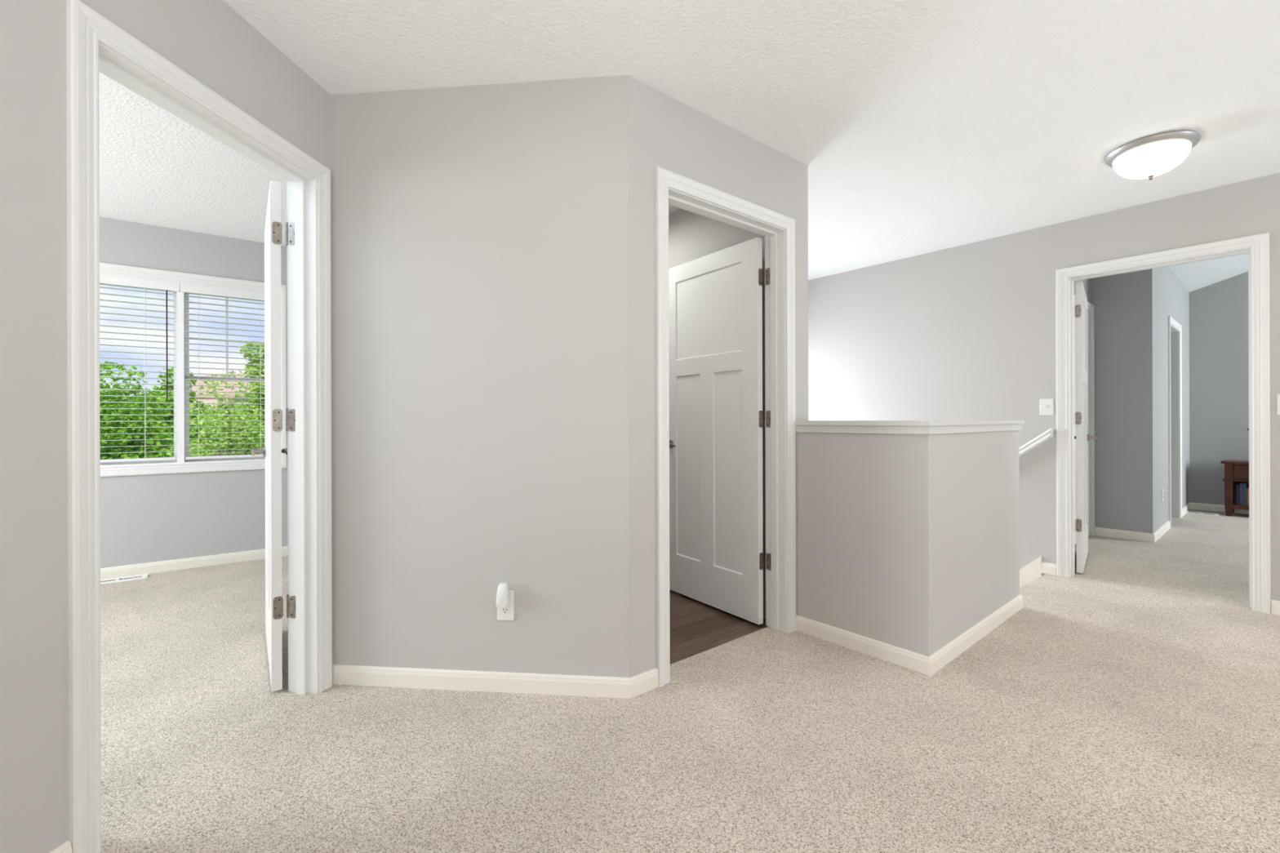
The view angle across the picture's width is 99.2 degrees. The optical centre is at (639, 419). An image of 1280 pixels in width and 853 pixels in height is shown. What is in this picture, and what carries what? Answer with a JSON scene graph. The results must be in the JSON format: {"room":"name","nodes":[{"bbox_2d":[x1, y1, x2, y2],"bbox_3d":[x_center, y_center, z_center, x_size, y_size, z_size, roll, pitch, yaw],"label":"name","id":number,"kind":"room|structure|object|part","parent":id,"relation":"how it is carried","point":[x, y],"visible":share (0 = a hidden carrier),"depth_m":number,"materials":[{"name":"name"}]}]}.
{"room":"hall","nodes":[
{"label":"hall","id":0,"kind":"room"},
{"bbox_2d":[0,0,332,852],"bbox_3d":[-1.552,-0.222,0.295,0.120,2.620,3.950,0,0,6],"label":"wall","id":1,"kind":"structure","parent":0,"point":[208,40],"depth_m":1.26,"materials":[{"name":"beige paint"}]},
{"bbox_2d":[49,840,72,852],"bbox_3d":[-1.532,1.050,-0.158,0.012,0.075,2.952,0,0,6],"label":"baseboard","id":2,"kind":"structure","parent":1,"relation":"attached to","point":[66,847],"depth_m":1.30,"materials":[{"name":"white paint"}]},
{"bbox_2d":[66,0,332,852],"bbox_3d":[-1.388,0.032,1.778,0.155,2.110,0.925,0,0,6],"label":"door frame","id":3,"kind":"structure","parent":1,"relation":"attached to","point":[95,44],"depth_m":1.49,"materials":[{"name":"white paint"}]},
{"bbox_2d":[251,180,295,691],"bbox_3d":[-1.662,0.065,2.455,0.151,2.022,0.803,0,0,-35],"label":"door","id":4,"kind":"structure","parent":1,"relation":"in","point":[273,451],"depth_m":2.17,"materials":[{"name":"white paint"}]},
{"bbox_3d":[-1.870,0.159,2.669,0.058,0.054,0.131,0,0,-36],"label":"handle","id":5,"kind":"part","parent":4,"relation":"part of","materials":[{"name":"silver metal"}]},
{"bbox_3d":[-1.795,0.158,2.724,0.058,0.054,0.131,0,0,-36],"label":"handle","id":6,"kind":"part","parent":4,"relation":"part of","materials":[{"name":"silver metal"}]},
{"bbox_2d":[98,71,286,246],"bbox_3d":[-2.498,-1.446,1.299,4.070,0.100,5.586,0,0,-36],"label":"ceiling","id":7,"kind":"structure","parent":0,"point":[157,168],"depth_m":3.11,"materials":[{"name":"white paint"}]},
{"bbox_2d":[99,217,287,568],"bbox_3d":[-4.138,-0.215,3.508,4.200,2.620,0.160,0,0,-37],"label":"wall","id":8,"kind":"structure","parent":0,"point":[151,517],"depth_m":4.00,"materials":[{"name":"grey paint"}]},
{"bbox_2d":[99,274,180,462],"bbox_3d":[-3.613,-0.353,3.839,0.574,1.293,0.070,0,0,-37],"label":"window blind","id":9,"kind":"object","parent":8,"relation":"attached to","point":[108,280],"visible":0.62,"depth_m":3.87,"materials":[{"name":"white plastic"}]},
{"bbox_3d":[-3.622,0.285,3.836,0.541,0.018,0.052,0,0,-37],"label":"rail","id":10,"kind":"part","parent":9,"relation":"part of","materials":[{"name":"white plastic"}]},
{"bbox_3d":[-3.542,-0.332,3.898,0.002,1.230,0.053,0,0,-37],"label":"ladder cord","id":11,"kind":"part","parent":9,"relation":"part of","materials":[{"name":"white fabric"}]},
{"bbox_2d":[99,262,287,476],"bbox_3d":[-3.407,-0.344,4.045,1.307,1.469,0.178,0,0,-37],"label":"window","id":12,"kind":"structure","parent":8,"relation":"attached to","point":[180,465],"depth_m":4.05,"materials":[{"name":"white paint"}]},
{"bbox_3d":[-3.673,-0.343,3.903,0.554,1.312,0.035,0,0,-37],"label":"sash","id":13,"kind":"part","parent":12,"relation":"part of","materials":[{"name":"white plastic"}]},
{"bbox_3d":[-3.199,-0.651,4.261,0.556,0.698,0.035,0,0,-37],"label":"sash","id":14,"kind":"part","parent":12,"relation":"part of","materials":[{"name":"white plastic"}]},
{"bbox_3d":[-3.197,-0.009,4.261,0.556,0.641,0.035,0,0,-37],"label":"sash","id":15,"kind":"part","parent":12,"relation":"part of","materials":[{"name":"white plastic"}]},
{"bbox_2d":[100,546,288,579],"bbox_3d":[-4.062,1.058,3.454,3.850,0.075,0.012,0,0,-37],"label":"baseboard","id":16,"kind":"structure","parent":8,"relation":"attached to","point":[217,559],"depth_m":3.99,"materials":[{"name":"white paint"}]},
{"bbox_2d":[180,283,265,459],"bbox_3d":[-3.154,-0.354,4.186,0.576,1.293,0.068,0,0,-37],"label":"window blind","id":17,"kind":"object","parent":8,"relation":"attached to","point":[185,288],"visible":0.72,"depth_m":4.15,"materials":[{"name":"white plastic"}]},
{"bbox_3d":[-3.304,-0.332,4.077,0.002,1.230,0.053,0,0,-37],"label":"ladder cord","id":18,"kind":"part","parent":17,"relation":"part of","materials":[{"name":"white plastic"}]},
{"bbox_3d":[-3.145,0.283,4.194,0.543,0.018,0.052,0,0,-37],"label":"rail","id":19,"kind":"part","parent":17,"relation":"part of","materials":[{"name":"white plastic"}]},
{"bbox_3d":[-2.999,-0.333,4.305,0.002,1.230,0.053,0,0,-37],"label":"ladder cord","id":20,"kind":"part","parent":17,"relation":"part of","materials":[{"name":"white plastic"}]},
{"bbox_2d":[330,75,629,677],"bbox_3d":[-0.713,-0.225,2.256,1.358,2.620,0.120,0,0,6],"label":"wall","id":21,"kind":"structure","parent":0,"point":[480,442],"depth_m":2.19,"materials":[{"name":"beige paint"}]},
{"bbox_2d":[332,664,658,698],"bbox_3d":[-0.600,1.047,2.182,1.348,0.075,0.103,0,0,2],"label":"baseboard","id":22,"kind":"structure","parent":21,"relation":"attached to","point":[631,687],"depth_m":2.17,"materials":[{"name":"white paint"}]},
{"bbox_2d":[497,590,514,620],"bbox_3d":[-0.538,0.742,2.175,0.068,0.119,0.008,0,0,6],"label":"wall outlet","id":23,"kind":"object","parent":21,"relation":"attached to","point":[507,613],"visible":0.58,"depth_m":2.17,"materials":[{"name":"white plastic"}]},
{"bbox_2d":[495,582,509,607],"bbox_3d":[-0.541,0.691,2.147,0.047,0.090,0.050,0,0,0],"label":"plug","id":24,"kind":"object","parent":23,"relation":"attached to","point":[502,595],"visible":1,"depth_m":2.13,"materials":[{"name":"white plastic"}]},
{"bbox_2d":[501,607,509,614],"bbox_3d":[-0.538,0.761,2.172,0.033,0.029,0.002,0,0,6],"label":"receptacle","id":25,"kind":"object","parent":23,"relation":"attached to","point":[504,611],"depth_m":2.17,"materials":[{"name":"white plastic"}]},
{"bbox_2d":[99,508,1279,852],"bbox_3d":[1.706,1.208,2.700,12.628,0.260,9.098,0,0,-39],"label":"floor","id":26,"kind":"structure","parent":0,"point":[1101,715],"depth_m":1.84,"materials":[{"name":"beige carpet"}]},
{"bbox_2d":[100,573,149,584],"bbox_3d":[-3.553,1.089,3.702,0.312,0.010,0.110,0,0,-37],"label":"floor vent","id":27,"kind":"object","parent":26,"relation":"in","point":[144,575],"visible":0.76,"depth_m":3.72,"materials":[{"name":"white metal"}]},
{"bbox_2d":[1186,511,1219,515],"bbox_3d":[6.341,1.059,6.154,0.160,0.010,0.270,0,0,-39],"label":"floor vent","id":28,"kind":"object","parent":26,"relation":"in","point":[1187,512],"visible":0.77,"depth_m":6.15,"materials":[{"name":"white metal"}]},
{"bbox_2d":[1220,459,1248,516],"bbox_3d":[6.773,0.761,5.915,0.380,0.603,0.616,0,0,-40],"label":"side table","id":29,"kind":"object","parent":26,"relation":"on","point":[1236,472],"visible":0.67,"depth_m":5.99,"materials":[{"name":"brown wood"}]},
{"bbox_3d":[6.514,0.775,6.023,0.062,0.578,0.062,0,0,-40],"label":"leg","id":30,"kind":"part","parent":29,"relation":"part of","materials":[{"name":"brown wood"}]},
{"bbox_3d":[6.728,0.774,6.200,0.062,0.578,0.062,0,0,-40],"label":"leg","id":31,"kind":"part","parent":29,"relation":"part of","materials":[{"name":"brown wood"}]},
{"bbox_3d":[6.774,0.664,5.916,0.352,0.013,0.588,0,0,-40],"label":"moulding","id":32,"kind":"part","parent":29,"relation":"part of","materials":[{"name":"brown wood"}]},
{"bbox_2d":[1235,484,1239,504],"bbox_3d":[6.636,0.823,6.040,0.178,0.220,0.022,0,0,-40],"label":"book","id":33,"kind":"object","parent":29,"relation":"on","point":[1237,486],"visible":0.88,"depth_m":5.99,"materials":[{"name":"teal paper"}]},
{"bbox_2d":[1232,502,1248,510],"bbox_3d":[6.780,0.955,5.920,0.320,0.045,0.520,0,0,-40],"label":"shelf","id":34,"kind":"object","parent":29,"relation":"attached to","point":[1235,506],"depth_m":5.95,"materials":[{"name":"brown wood"}]},
{"bbox_3d":[6.653,0.568,5.816,0.009,0.146,0.416,0,0,-40],"label":"drawer","id":35,"kind":"part","parent":29,"relation":"part of","materials":[{"name":"brown wood"}]},
{"bbox_2d":[1240,482,1244,505],"bbox_3d":[6.653,0.816,6.019,0.178,0.235,0.026,0,0,-40],"label":"book","id":36,"kind":"object","parent":29,"relation":"on","point":[1241,483],"visible":0.86,"depth_m":5.96,"materials":[{"name":"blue paper"}]},
{"bbox_3d":[6.897,0.801,6.017,0.010,0.262,0.436,0,0,-40],"label":"panel","id":37,"kind":"part","parent":29,"relation":"part of","materials":[{"name":"brown wood"}]},
{"bbox_2d":[1243,482,1247,505],"bbox_3d":[6.670,0.814,5.999,0.178,0.238,0.020,0,0,-40],"label":"book","id":38,"kind":"object","parent":29,"relation":"on","point":[1245,484],"visible":0.86,"depth_m":5.95,"materials":[{"name":"teal paper"}]},
{"bbox_2d":[1246,486,1248,505],"bbox_3d":[6.685,0.838,5.981,0.178,0.190,0.020,0,0,-39],"label":"book","id":39,"kind":"object","parent":29,"relation":"on","point":[1247,488],"visible":0.55,"depth_m":5.93,"materials":[{"name":"brown paper"}]},
{"bbox_2d":[668,208,765,618],"bbox_3d":[0.008,1.173,3.882,0.117,5.420,2.580,0,0,-40],"label":"wall","id":40,"kind":"structure","parent":0,"point":[692,236],"depth_m":3.30,"materials":[{"name":"beige paint"}]},
{"bbox_2d":[668,237,771,624],"bbox_3d":[0.399,0.059,3.141,0.154,2.022,0.832,0,0,-33],"label":"door","id":41,"kind":"structure","parent":40,"relation":"in","point":[717,555],"depth_m":3.09,"materials":[{"name":"white paint"}]},
{"bbox_3d":[0.193,0.152,3.374,0.058,0.054,0.131,0,0,-36],"label":"handle","id":42,"kind":"part","parent":41,"relation":"part of","materials":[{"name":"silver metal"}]},
{"bbox_2d":[627,75,808,677],"bbox_3d":[0.388,-0.228,2.557,1.211,2.620,0.120,0,0,-39],"label":"wall","id":43,"kind":"structure","parent":0,"point":[665,132],"depth_m":2.21,"materials":[{"name":"beige paint"}]},
{"bbox_2d":[655,166,795,687],"bbox_3d":[0.390,0.027,2.558,0.935,2.110,0.155,0,0,-39],"label":"door frame","id":44,"kind":"structure","parent":43,"relation":"attached to","point":[672,188],"depth_m":2.76,"materials":[{"name":"white paint"}]},
{"bbox_2d":[222,0,1279,279],"bbox_3d":[0.613,-1.399,1.041,7.040,0.100,7.657,0,0,-39],"label":"ceiling","id":45,"kind":"structure","parent":0,"point":[918,126],"depth_m":2.12,"materials":[{"name":"white paint"}]},
{"bbox_2d":[1104,129,1201,180],"bbox_3d":[2.546,-1.275,2.715,0.352,0.160,0.352,0,0,0],"label":"ceiling light","id":46,"kind":"object","parent":45,"relation":"attached to","point":[1149,157],"visible":1,"depth_m":2.63,"materials":[{"name":"white glass"}]},
{"bbox_3d":[2.546,-1.269,2.715,0.288,0.107,0.288,0,0,0],"label":"lamp shade","id":47,"kind":"part","parent":46,"relation":"part of","materials":[{"name":"white glass"}]},
{"bbox_2d":[795,430,1019,656],"bbox_3d":[1.495,1.964,2.964,1.251,3.830,0.659,0,0,-40],"label":"wall","id":48,"kind":"structure","parent":0,"point":[909,542],"depth_m":2.55,"materials":[{"name":"beige paint"}]},
{"bbox_2d":[795,424,1022,434],"bbox_3d":[1.493,0.044,2.959,1.274,0.034,0.670,0,0,-40],"label":"trim","id":49,"kind":"structure","parent":48,"relation":"on","point":[813,428],"depth_m":2.54,"materials":[{"name":"white paint"}]},
{"bbox_2d":[795,419,1024,426],"bbox_3d":[1.496,0.015,2.956,1.294,0.024,0.680,0,0,-40],"label":"ledge","id":50,"kind":"object","parent":49,"relation":"on","point":[980,422],"visible":1,"depth_m":2.53,"materials":[{"name":"white paint"}]},
{"bbox_2d":[795,594,1022,675],"bbox_3d":[1.490,1.041,2.961,1.277,0.075,0.672,0,0,-41],"label":"baseboard","id":51,"kind":"structure","parent":48,"relation":"attached to","point":[927,665],"depth_m":2.54,"materials":[{"name":"white paint"}]},
{"bbox_2d":[808,173,1279,613],"bbox_3d":[3.341,0.213,3.303,0.120,7.320,7.700,0,0,-40],"label":"wall","id":52,"kind":"structure","parent":0,"point":[966,331],"depth_m":4.05,"materials":[{"name":"beige paint"}]},
{"bbox_2d":[1018,427,1053,457],"bbox_3d":[1.976,1.129,4.810,0.074,2.140,2.734,0,0,-40],"label":"stair handrail","id":53,"kind":"object","parent":52,"relation":"attached to","point":[1049,433],"visible":0.24,"depth_m":3.80,"materials":[{"name":"white paint"}]},
{"bbox_2d":[1019,556,1056,588],"bbox_3d":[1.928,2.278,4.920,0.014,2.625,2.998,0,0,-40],"label":"baseboard","id":54,"kind":"structure","parent":52,"relation":"attached to","point":[1033,571],"depth_m":3.85,"materials":[{"name":"white paint"}]},
{"bbox_2d":[1040,398,1053,415],"bbox_3d":[2.838,-0.088,3.804,0.017,0.116,0.080,0,0,-39],"label":"light switch","id":55,"kind":"object","parent":52,"relation":"attached to","point":[1046,406],"visible":1,"depth_m":3.80,"materials":[{"name":"white plastic"}]},
{"bbox_2d":[1074,280,1097,573],"bbox_3d":[3.315,0.050,4.056,0.153,2.022,0.857,0,0,39],"label":"door","id":56,"kind":"structure","parent":52,"relation":"in","point":[1082,437],"depth_m":3.79,"materials":[{"name":"white paint"}]},
{"bbox_3d":[3.550,0.142,4.278,0.058,0.054,0.131,0,0,41],"label":"handle","id":57,"kind":"part","parent":56,"relation":"part of","materials":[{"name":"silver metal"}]},
{"bbox_2d":[1055,232,1270,613],"bbox_3d":[3.228,0.018,3.426,0.138,2.110,0.965,0,0,-39],"label":"door frame","id":58,"kind":"structure","parent":52,"relation":"attached to","point":[1257,246],"depth_m":3.11,"materials":[{"name":"white paint"}]},
{"bbox_2d":[1271,600,1279,615],"bbox_3d":[4.586,1.032,1.691,0.012,0.075,3.433,0,0,-40],"label":"baseboard","id":59,"kind":"structure","parent":52,"relation":"attached to","point":[1275,605],"depth_m":3.00,"materials":[{"name":"white paint"}]},
{"bbox_2d":[1276,394,1279,415],"bbox_3d":[3.529,-0.083,2.966,0.017,0.116,0.080,0,0,-40],"label":"light switch","id":60,"kind":"object","parent":52,"relation":"attached to","point":[1277,395],"visible":1,"depth_m":2.99,"materials":[{"name":"white plastic"}]},
{"bbox_2d":[1073,278,1092,545],"bbox_3d":[3.505,-1.177,4.555,1.760,4.500,0.100,0,0,-40],"label":"wall","id":61,"kind":"structure","parent":0,"point":[1087,283],"depth_m":4.97,"materials":[{"name":"grey paint"}]},
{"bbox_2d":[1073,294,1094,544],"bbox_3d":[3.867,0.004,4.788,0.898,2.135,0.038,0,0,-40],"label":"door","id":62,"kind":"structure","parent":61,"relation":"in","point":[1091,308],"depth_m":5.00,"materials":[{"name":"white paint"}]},
{"bbox_2d":[1092,268,1155,533],"bbox_3d":[4.275,-1.180,5.099,0.120,4.500,0.780,0,0,-40],"label":"wall","id":63,"kind":"structure","parent":0,"point":[1113,295],"depth_m":4.96,"materials":[{"name":"grey paint"}]},
{"bbox_2d":[1133,266,1189,533],"bbox_3d":[5.530,-1.183,5.722,2.850,4.500,0.120,0,0,-40],"label":"wall","id":64,"kind":"structure","parent":0,"point":[1171,298],"depth_m":4.87,"materials":[{"name":"grey paint"}]},
{"bbox_2d":[1094,502,1191,542],"bbox_3d":[5.397,1.030,5.793,2.753,0.075,0.433,0,0,-40],"label":"baseboard","id":65,"kind":"structure","parent":64,"relation":"attached to","point":[1129,535],"depth_m":4.93,"materials":[{"name":"white paint"}]},
{"bbox_2d":[1161,488,1163,502],"bbox_3d":[4.898,0.709,5.104,0.068,0.119,0.008,0,0,-40],"label":"wall outlet","id":66,"kind":"object","parent":64,"relation":"attached to","point":[1162,489],"visible":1,"depth_m":5.08,"materials":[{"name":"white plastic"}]},
{"bbox_2d":[1168,315,1182,528],"bbox_3d":[5.523,0.021,5.702,0.892,2.092,0.138,0,0,-40],"label":"door frame","id":67,"kind":"structure","parent":64,"relation":"attached to","point":[1175,329],"depth_m":5.92,"materials":[{"name":"white paint"}]},
{"bbox_2d":[1168,253,1248,292],"bbox_3d":[5.676,-2.284,3.843,5.210,1.530,5.797,0,0,-40],"label":"ceiling","id":68,"kind":"structure","parent":0,"point":[1193,276],"depth_m":5.84,"materials":[{"name":"grey paint"}]},
{"bbox_2d":[1189,271,1248,505],"bbox_3d":[7.986,-1.191,4.904,0.120,4.500,4.500,0,0,-40],"label":"wall","id":69,"kind":"structure","parent":0,"point":[1219,329],"depth_m":6.35,"materials":[{"name":"grey paint"}]},
{"bbox_2d":[1190,502,1248,513],"bbox_3d":[7.942,1.022,4.862,0.012,0.075,4.300,0,0,-40],"label":"baseboard","id":70,"kind":"structure","parent":69,"relation":"attached to","point":[1193,505],"depth_m":6.37,"materials":[{"name":"white paint"}]},
{"label":"outside","id":71,"kind":"structure","parent":0,"visible":0},
{"bbox_3d":[-39.988,4.202,77.000,200.000,0.200,166.000,0,0,0],"label":"ground","id":72,"kind":"structure","parent":71,"visible":0},
{"bbox_2d":[99,360,201,459],"bbox_3d":[-12.215,1.336,12.733,3.329,5.367,3.733,0,0,-40],"label":"tree","id":73,"kind":"object","parent":72,"relation":"on","point":[112,453],"visible":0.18,"depth_m":12.46,"materials":[{"name":"green plant"}]},
{"bbox_2d":[137,367,226,454],"bbox_3d":[-14.393,1.171,17.027,3.123,5.709,2.809,0,0,-5],"label":"tree","id":74,"kind":"object","parent":72,"relation":"on","point":[160,393],"visible":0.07,"depth_m":16.69,"materials":[{"name":"green plant"}]},
{"bbox_2d":[164,373,262,403],"bbox_3d":[-25.111,0.468,36.288,8.200,7.180,8.700,0,0,10],"label":"house","id":75,"kind":"structure","parent":72,"relation":"on","point":[194,388],"depth_m":32.88,"materials":[{"name":"beige"}]},
{"bbox_2d":[190,399,237,447],"bbox_3d":[-22.209,1.509,27.453,3.497,5.080,5.812,0,0,0],"label":"house","id":76,"kind":"structure","parent":72,"relation":"on","point":[209,401],"depth_m":27.23,"materials":[{"name":"beige"}]},
{"bbox_2d":[163,369,265,457],"bbox_3d":[-7.249,1.565,9.523,2.202,4.878,2.303,0,0,25],"label":"tree","id":77,"kind":"object","parent":72,"relation":"on","point":[228,450],"visible":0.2,"depth_m":9.45,"materials":[{"name":"green plant"}]},
{"bbox_2d":[208,341,265,454],"bbox_3d":[-14.250,0.534,20.531,3.122,6.983,3.088,0,0,-10],"label":"tree","id":78,"kind":"object","parent":72,"relation":"on","point":[255,402],"visible":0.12,"depth_m":20.00,"materials":[{"name":"green plant"}]}
]}

